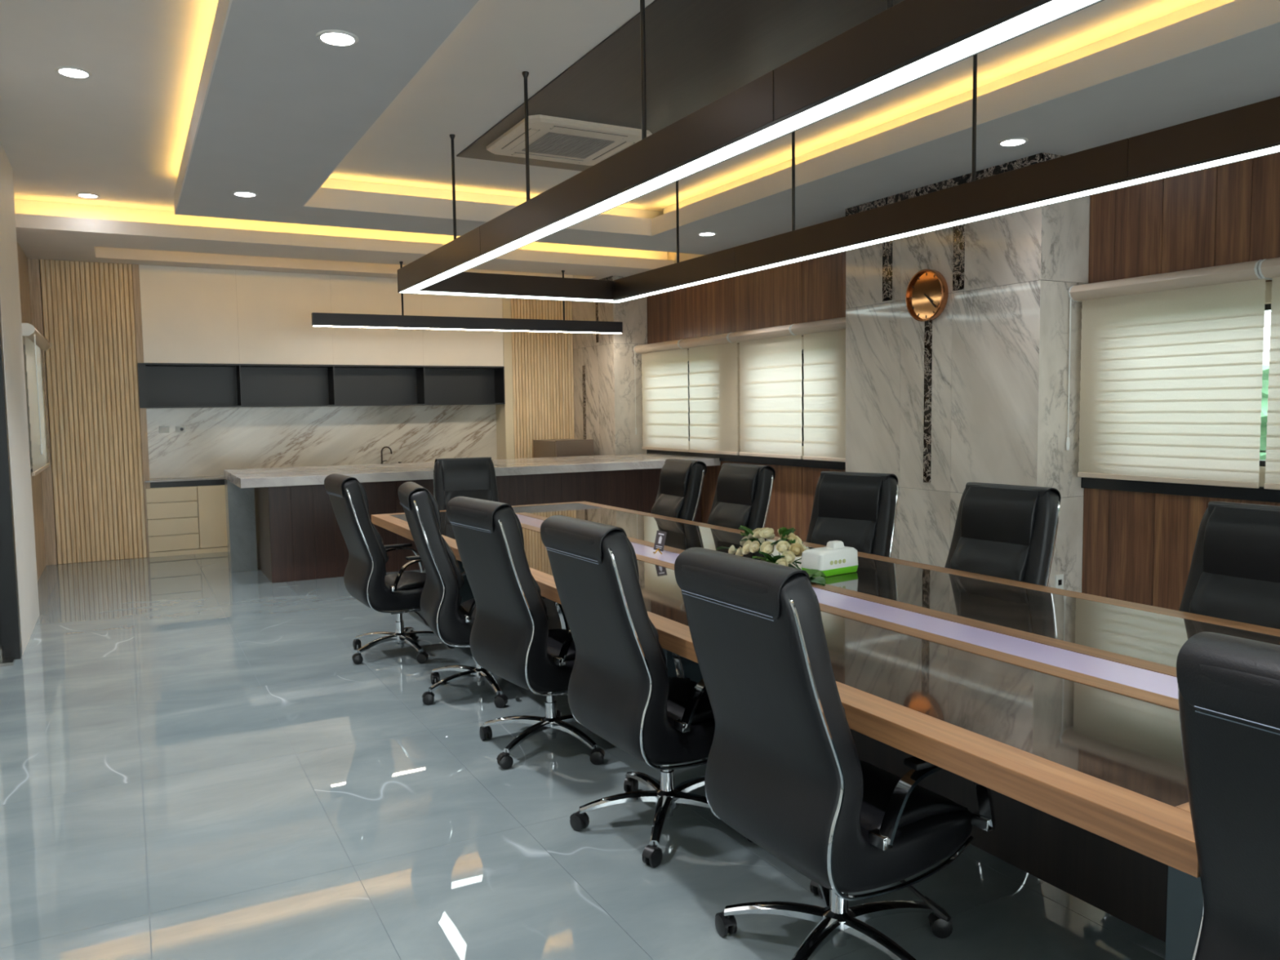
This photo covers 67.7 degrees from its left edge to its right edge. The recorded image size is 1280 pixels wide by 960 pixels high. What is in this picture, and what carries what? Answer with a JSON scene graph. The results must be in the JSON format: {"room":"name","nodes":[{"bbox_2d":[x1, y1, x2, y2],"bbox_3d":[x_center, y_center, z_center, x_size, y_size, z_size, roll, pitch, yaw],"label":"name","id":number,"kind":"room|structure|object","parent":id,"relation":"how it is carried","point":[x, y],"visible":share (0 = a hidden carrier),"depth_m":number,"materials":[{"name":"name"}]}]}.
{"room":"office","nodes":[
{"label":"office","id":0,"kind":"room"},
{"bbox_2d":[0,141,45,655],"bbox_3d":[-3.094,-0.430,3.991,0.280,3.550,15.200,-3,5,-28],"label":"wall","id":1,"kind":"structure","parent":0,"point":[15,298],"depth_m":7.03,"materials":[{"name":"white paint"}]},
{"bbox_2d":[0,306,22,666],"bbox_3d":[-3.905,0.023,5.667,0.158,2.420,1.456,-3,5,-28],"label":"door","id":2,"kind":"structure","parent":1,"relation":"in","point":[11,646],"depth_m":6.27,"materials":[{"name":"black metal"}]},
{"bbox_2d":[22,323,51,475],"bbox_3d":[-5.817,-0.754,9.199,0.187,1.327,2.130,-3,5,-28],"label":"roller blind","id":3,"kind":"object","parent":1,"relation":"attached to","point":[34,342],"visible":0.94,"depth_m":8.89,"materials":[{"name":"white fabric"}]},
{"bbox_2d":[27,258,574,564],"bbox_3d":[-3.540,-1.025,12.063,7.200,3.550,0.538,-3,5,-28],"label":"wall","id":4,"kind":"structure","parent":0,"point":[103,447],"depth_m":10.78,"materials":[{"name":"beige paint"}]},
{"bbox_2d":[158,426,169,432],"bbox_3d":[-5.541,-0.586,11.104,0.110,0.072,0.010,-3,5,-28],"label":"wall socket","id":5,"kind":"object","parent":4,"relation":"attached to","point":[166,428],"visible":1,"depth_m":11.10,"materials":[{"name":"white plastic"}]},
{"bbox_2d":[175,426,186,432],"bbox_3d":[-5.380,-0.594,11.179,0.110,0.072,0.030,-3,5,-28],"label":"wall socket","id":6,"kind":"object","parent":4,"relation":"attached to","point":[178,428],"visible":1,"depth_m":11.18,"materials":[{"name":"white plastic"}]},
{"bbox_2d":[137,363,505,408],"bbox_3d":[-3.778,-1.165,11.810,4.311,0.500,0.380,-3,5,-28],"label":"open shelf","id":7,"kind":"object","parent":4,"relation":"attached to","point":[161,385],"visible":0.99,"depth_m":11.80,"materials":[{"name":"black wood"}]},
{"bbox_2d":[138,264,503,366],"bbox_3d":[-3.767,-1.960,11.780,4.248,1.083,0.350,-3,5,-28],"label":"upper cabinet","id":8,"kind":"object","parent":4,"relation":"attached to","point":[189,315],"visible":0.77,"depth_m":11.37,"materials":[{"name":"beige laminate"}]},
{"bbox_2d":[146,404,497,478],"bbox_3d":[-3.838,-0.524,12.054,4.250,0.820,0.030,-3,5,-28],"label":"backsplash","id":9,"kind":"structure","parent":4,"relation":"attached to","point":[215,440],"depth_m":11.89,"materials":[{"name":"stone"}]},
{"bbox_2d":[0,551,1165,959],"bbox_3d":[-1.040,1.286,5.277,9.450,0.120,15.500,-3,5,-28],"label":"floor","id":10,"kind":"structure","parent":0,"point":[197,761],"depth_m":3.76,"materials":[{"name":"tile"}]},
{"bbox_2d":[145,475,227,557],"bbox_3d":[-3.750,0.331,11.922,4.298,0.872,0.385,-3,5,-28],"label":"base cabinet","id":11,"kind":"object","parent":10,"relation":"on","point":[188,514],"visible":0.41,"depth_m":10.94,"materials":[{"name":"beige laminate"}]},
{"bbox_2d":[145,475,224,482],"bbox_3d":[-3.756,-0.093,11.891,4.298,0.021,0.385,-3,5,-28],"label":"countertop","id":12,"kind":"structure","parent":11,"relation":"on","point":[207,477],"depth_m":10.98,"materials":[{"name":"grey stone"}]},
{"bbox_2d":[380,446,392,463],"bbox_3d":[-3.261,-0.297,12.261,0.162,0.272,0.059,-2,5,-21],"label":"tap","id":13,"kind":"object","parent":12,"relation":"on","point":[384,447],"visible":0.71,"depth_m":12.24,"materials":[{"name":"brown metal"}]},
{"bbox_2d":[324,473,457,664],"bbox_3d":[-1.611,0.555,6.303,0.780,1.202,0.705,-3,5,-30],"label":"office chair","id":14,"kind":"object","parent":10,"relation":"on","point":[366,580],"visible":0.85,"depth_m":6.07,"materials":[{"name":"black leather"}]},
{"bbox_2d":[397,481,507,707],"bbox_3d":[-0.928,0.612,5.402,0.780,1.202,0.705,-2,5,-20],"label":"office chair","id":15,"kind":"object","parent":10,"relation":"on","point":[451,620],"visible":0.7,"depth_m":5.12,"materials":[{"name":"black leather"}]},
{"bbox_2d":[433,457,498,510],"bbox_3d":[-1.387,0.429,7.952,0.707,1.202,0.789,-3,5,-22],"label":"office chair","id":16,"kind":"object","parent":10,"relation":"on","point":[475,477],"visible":0.27,"depth_m":8.12,"materials":[{"name":"black leather"}]},
{"bbox_2d":[223,453,720,582],"bbox_3d":[-1.688,0.336,10.412,5.078,1.030,1.600,-3,5,-28],"label":"kitchen island","id":17,"kind":"object","parent":10,"relation":"on","point":[282,522],"visible":0.44,"depth_m":9.65,"materials":[{"name":"brown wood"}]},
{"bbox_2d":[445,496,604,768],"bbox_3d":[-0.433,0.672,4.506,0.780,1.202,0.704,-4,5,-35],"label":"office chair","id":18,"kind":"object","parent":10,"relation":"on","point":[511,638],"visible":0.88,"depth_m":4.26,"materials":[{"name":"black leather"}]},
{"bbox_2d":[533,439,593,457],"bbox_3d":[-1.012,0.067,12.663,0.530,1.215,0.780,-3,5,-28],"label":"cabinet","id":19,"kind":"object","parent":10,"relation":"on","point":[546,447],"visible":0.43,"depth_m":12.33,"materials":[{"name":"brown wood"}]},
{"bbox_2d":[540,515,752,867],"bbox_3d":[0.072,0.729,3.657,0.778,1.202,0.707,-3,5,-30],"label":"office chair","id":20,"kind":"object","parent":10,"relation":"on","point":[620,689],"visible":0.89,"depth_m":3.39,"materials":[{"name":"black leather"}]},
{"bbox_2d":[651,458,706,521],"bbox_3d":[0.052,0.454,7.352,0.780,1.202,0.705,-3,5,-27],"label":"office chair","id":21,"kind":"object","parent":10,"relation":"on","point":[681,481],"visible":0.3,"depth_m":7.26,"materials":[{"name":"black leather"}]},
{"bbox_2d":[706,462,775,530],"bbox_3d":[0.471,0.503,6.616,0.780,1.202,0.705,-3,5,-32],"label":"office chair","id":22,"kind":"object","parent":10,"relation":"on","point":[743,491],"visible":0.3,"depth_m":6.59,"materials":[{"name":"black leather"}]},
{"bbox_2d":[371,501,1279,959],"bbox_3d":[0.273,0.822,5.143,1.875,0.791,6.650,-3,5,-28],"label":"conference table","id":23,"kind":"object","parent":10,"relation":"on","point":[1063,704],"visible":0.44,"depth_m":2.87,"materials":[{"name":"brown wood"}]},
{"bbox_2d":[653,530,666,554],"bbox_3d":[0.102,0.349,5.339,0.084,0.131,0.055,1,5,23],"label":"table sign","id":24,"kind":"object","parent":23,"relation":"on","point":[660,536],"visible":1,"depth_m":5.34,"materials":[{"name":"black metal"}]},
{"bbox_2d":[716,525,826,586],"bbox_3d":[0.727,0.338,4.829,0.396,0.213,1.072,-2,4,-13],"label":"flower bouquet","id":25,"kind":"object","parent":23,"relation":"on","point":[790,545],"visible":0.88,"depth_m":4.79,"materials":[{"name":"beige plant"}]},
{"bbox_2d":[800,540,857,577],"bbox_3d":[0.926,0.378,4.652,0.278,0.151,0.147,-4,5,-36],"label":"tissue box","id":26,"kind":"object","parent":23,"relation":"on","point":[836,558],"visible":0.94,"depth_m":4.59,"materials":[{"name":"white plastic"}]},
{"bbox_2d":[674,546,995,959],"bbox_3d":[0.570,0.791,2.721,0.780,1.202,0.704,-3,5,-29],"label":"office chair","id":27,"kind":"object","parent":10,"relation":"on","point":[784,771],"visible":0.99,"depth_m":2.53,"materials":[{"name":"black leather"}]},
{"bbox_2d":[805,471,897,557],"bbox_3d":[1.115,0.573,5.558,0.716,1.202,0.748,3,6,43],"label":"office chair","id":28,"kind":"object","parent":10,"relation":"on","point":[858,510],"visible":0.24,"depth_m":5.63,"materials":[{"name":"black leather"}]},
{"bbox_2d":[944,482,1061,586],"bbox_3d":[1.584,0.637,4.609,0.753,1.202,0.756,-3,5,-32],"label":"office chair","id":29,"kind":"object","parent":10,"relation":"on","point":[1002,531],"visible":0.28,"depth_m":4.60,"materials":[{"name":"black leather"}]},
{"bbox_2d":[1176,631,1279,959],"bbox_3d":[1.379,0.860,1.648,0.789,1.202,0.707,-3,5,-28],"label":"office chair","id":30,"kind":"object","parent":10,"relation":"on","point":[1228,686],"visible":1,"depth_m":1.61,"materials":[{"name":"black leather"}]},
{"bbox_2d":[1178,501,1279,629],"bbox_3d":[2.144,0.713,3.485,0.768,1.202,0.710,-3,5,-28],"label":"office chair","id":31,"kind":"object","parent":10,"relation":"on","point":[1234,573],"visible":0.27,"depth_m":3.63,"materials":[{"name":"black leather"}]},
{"bbox_2d":[0,0,1279,279],"bbox_3d":[-0.098,-2.304,5.547,7.200,0.425,15.500,-3,5,-28],"label":"ceiling","id":32,"kind":"structure","parent":0,"point":[184,106],"depth_m":5.84,"materials":[{"name":"white paint"}]},
{"bbox_2d":[54,66,92,78],"bbox_3d":[-3.213,-2.310,5.411,0.184,0.008,0.184,-3,5,-28],"label":"recessed light","id":33,"kind":"object","parent":32,"relation":"in","point":[71,72],"visible":1,"depth_m":5.40,"materials":[{"name":"white plastic"}]},
{"bbox_2d":[75,192,99,198],"bbox_3d":[-4.877,-2.512,8.427,0.184,0.008,0.184,-3,5,-28],"label":"recessed light","id":34,"kind":"object","parent":32,"relation":"in","point":[80,194],"visible":1,"depth_m":8.42,"materials":[{"name":"white plastic"}]},
{"bbox_2d":[231,191,257,196],"bbox_3d":[-3.006,-2.175,7.257,0.184,0.008,0.184,-3,5,-28],"label":"recessed light","id":35,"kind":"object","parent":32,"relation":"in","point":[242,193],"visible":1,"depth_m":7.25,"materials":[{"name":"white plastic"}]},
{"bbox_2d":[315,29,359,46],"bbox_3d":[-1.353,-1.975,4.267,0.184,0.008,0.184,-3,5,-28],"label":"recessed light","id":36,"kind":"object","parent":32,"relation":"in","point":[330,37],"visible":1,"depth_m":4.26,"materials":[{"name":"white plastic"}]},
{"bbox_2d":[311,261,622,333],"bbox_3d":[-1.882,-2.104,11.028,3.660,0.737,0.081,-3,5,-26],"label":"linear pendant light","id":37,"kind":"object","parent":32,"relation":"hanging from","point":[318,319],"visible":0.94,"depth_m":10.92,"materials":[{"name":"black metal"}]},
{"bbox_2d":[313,325,621,333],"bbox_3d":[-1.877,-1.739,11.055,3.636,0.005,0.060,-3,5,-26],"label":"diffuser","id":38,"kind":"object","parent":37,"relation":"attached to","point":[438,327],"depth_m":11.14,"materials":[{"name":"white plastic"}]},
{"bbox_2d":[486,114,652,165],"bbox_3d":[-0.522,-2.428,6.881,0.940,0.045,0.940,-3,5,-28],"label":"air conditioner","id":39,"kind":"object","parent":32,"relation":"attached to","point":[553,139],"visible":0.96,"depth_m":6.74,"materials":[{"name":"beige plastic"}]},
{"bbox_2d":[521,132,614,159],"bbox_3d":[-0.522,-2.408,6.883,0.509,0.005,0.507,-3,5,-28],"label":"grille","id":40,"kind":"object","parent":39,"relation":"attached to","point":[557,144],"depth_m":6.85,"materials":[{"name":"white plastic"}]},
{"bbox_2d":[697,231,716,235],"bbox_3d":[0.647,-2.368,9.182,0.184,0.008,0.184,-3,5,-28],"label":"recessed light","id":41,"kind":"object","parent":32,"relation":"in","point":[704,233],"visible":1,"depth_m":9.17,"materials":[{"name":"white plastic"}]},
{"bbox_2d":[397,0,1279,302],"bbox_3d":[0.719,-1.866,5.074,2.088,0.949,7.740,-3,5,-28],"label":"light","id":42,"kind":"object","parent":32,"relation":"hanging from","point":[909,41],"visible":1,"depth_m":4.29,"materials":[{"name":"brown metal"}]},
{"bbox_2d":[412,290,613,302],"bbox_3d":[-1.089,-1.624,8.457,1.866,0.010,0.094,-3,5,-28],"label":"diffuser","id":43,"kind":"object","parent":42,"relation":"attached to","point":[501,294],"depth_m":8.45,"materials":[{"name":"white plastic"}]},
{"bbox_2d":[611,145,1279,302],"bbox_3d":[1.590,-1.446,5.574,0.099,0.010,7.724,-3,5,-28],"label":"diffuser","id":44,"kind":"object","parent":42,"relation":"attached to","point":[1242,153],"depth_m":5.03,"materials":[{"name":"white plastic"}]},
{"bbox_2d":[997,137,1028,146],"bbox_3d":[2.387,-2.163,6.108,0.184,0.008,0.184,-3,5,-28],"label":"recessed light","id":45,"kind":"object","parent":32,"relation":"in","point":[1011,141],"visible":1,"depth_m":6.10,"materials":[{"name":"white plastic"}]},
{"bbox_2d":[572,152,1279,610],"bbox_3d":[2.751,-0.744,7.140,0.687,3.550,15.200,-3,5,-28],"label":"wall","id":46,"kind":"structure","parent":0,"point":[978,391],"depth_m":6.92,"materials":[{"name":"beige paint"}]},
{"bbox_2d":[633,339,688,452],"bbox_3d":[0.288,-1.027,11.745,0.187,1.327,1.200,-3,5,-28],"label":"roller blind","id":47,"kind":"object","parent":46,"relation":"attached to","point":[664,367],"visible":0.97,"depth_m":11.69,"materials":[{"name":"white fabric"}]},
{"bbox_2d":[687,360,689,440],"bbox_3d":[0.703,-0.958,11.530,0.050,0.980,1.640,-3,5,-28],"label":"window","id":48,"kind":"structure","parent":46,"relation":"in","point":[688,361],"depth_m":11.72,"materials":[{"name":"white glass"}]},
{"bbox_2d":[678,332,738,455],"bbox_3d":[0.800,-0.964,10.802,0.185,1.327,1.110,-3,5,-28],"label":"roller blind","id":49,"kind":"object","parent":46,"relation":"attached to","point":[713,359],"visible":0.95,"depth_m":10.72,"materials":[{"name":"white fabric"}]},
{"bbox_2d":[727,324,802,459],"bbox_3d":[1.312,-0.900,9.858,0.185,1.327,1.180,-3,5,-28],"label":"roller blind","id":50,"kind":"object","parent":46,"relation":"attached to","point":[771,411],"visible":0.94,"depth_m":9.77,"materials":[{"name":"white fabric"}]},
{"bbox_2d":[801,349,804,445],"bbox_3d":[1.712,-0.833,9.669,0.050,0.980,1.400,-3,5,-28],"label":"window","id":51,"kind":"structure","parent":46,"relation":"in","point":[802,357],"depth_m":9.76,"materials":[{"name":"black metal"}]},
{"bbox_2d":[790,316,845,462],"bbox_3d":[1.817,-0.838,8.928,0.185,1.327,1.100,-3,5,-28],"label":"roller blind","id":52,"kind":"object","parent":46,"relation":"attached to","point":[824,340],"visible":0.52,"depth_m":9.03,"materials":[{"name":"white fabric"}]},
{"bbox_2d":[905,269,948,321],"bbox_3d":[2.196,-1.413,7.309,0.064,0.394,0.394,-3,5,-28],"label":"wall clock","id":53,"kind":"object","parent":46,"relation":"attached to","point":[926,295],"visible":1,"depth_m":7.30,"materials":[{"name":"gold metal"}]},
{"bbox_2d":[1055,573,1063,589],"bbox_3d":[2.954,0.721,6.716,0.080,0.110,0.010,-3,5,-28],"label":"wall socket","id":54,"kind":"object","parent":46,"relation":"attached to","point":[1059,578],"visible":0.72,"depth_m":6.71,"materials":[{"name":"white plastic"}]},
{"bbox_2d":[1066,259,1271,488],"bbox_3d":[3.340,-0.650,6.117,0.187,1.327,1.254,-3,5,-28],"label":"roller blind","id":55,"kind":"object","parent":46,"relation":"attached to","point":[1171,371],"visible":0.96,"depth_m":6.03,"materials":[{"name":"white fabric"}]},
{"bbox_2d":[1259,303,1271,466],"bbox_3d":[3.667,-0.591,6.063,0.050,0.980,1.180,-3,5,-28],"label":"window","id":56,"kind":"structure","parent":46,"relation":"in","point":[1268,306],"depth_m":5.76,"materials":[{"name":"black metal"}]},
{"bbox_2d":[1257,257,1279,489],"bbox_3d":[3.937,-0.576,5.019,0.185,1.327,1.250,-3,5,-28],"label":"roller blind","id":57,"kind":"object","parent":46,"relation":"attached to","point":[1268,268],"visible":1,"depth_m":5.50,"materials":[{"name":"white fabric"}]},
{"label":"outside","id":58,"kind":"structure","parent":0,"visible":0},
{"bbox_3d":[13.650,0.641,13.143,23.600,0.200,50.000,-3,5,-28],"label":"ground","id":59,"kind":"structure","parent":58,"visible":0},
{"bbox_2d":[1259,364,1269,460],"bbox_3d":[5.508,-0.106,9.817,0.499,2.151,20.000,-3,5,-28],"label":"hedge","id":60,"kind":"object","parent":59,"relation":"on","point":[1265,367],"visible":0.02,"depth_m":8.93,"materials":[{"name":"green plant"}]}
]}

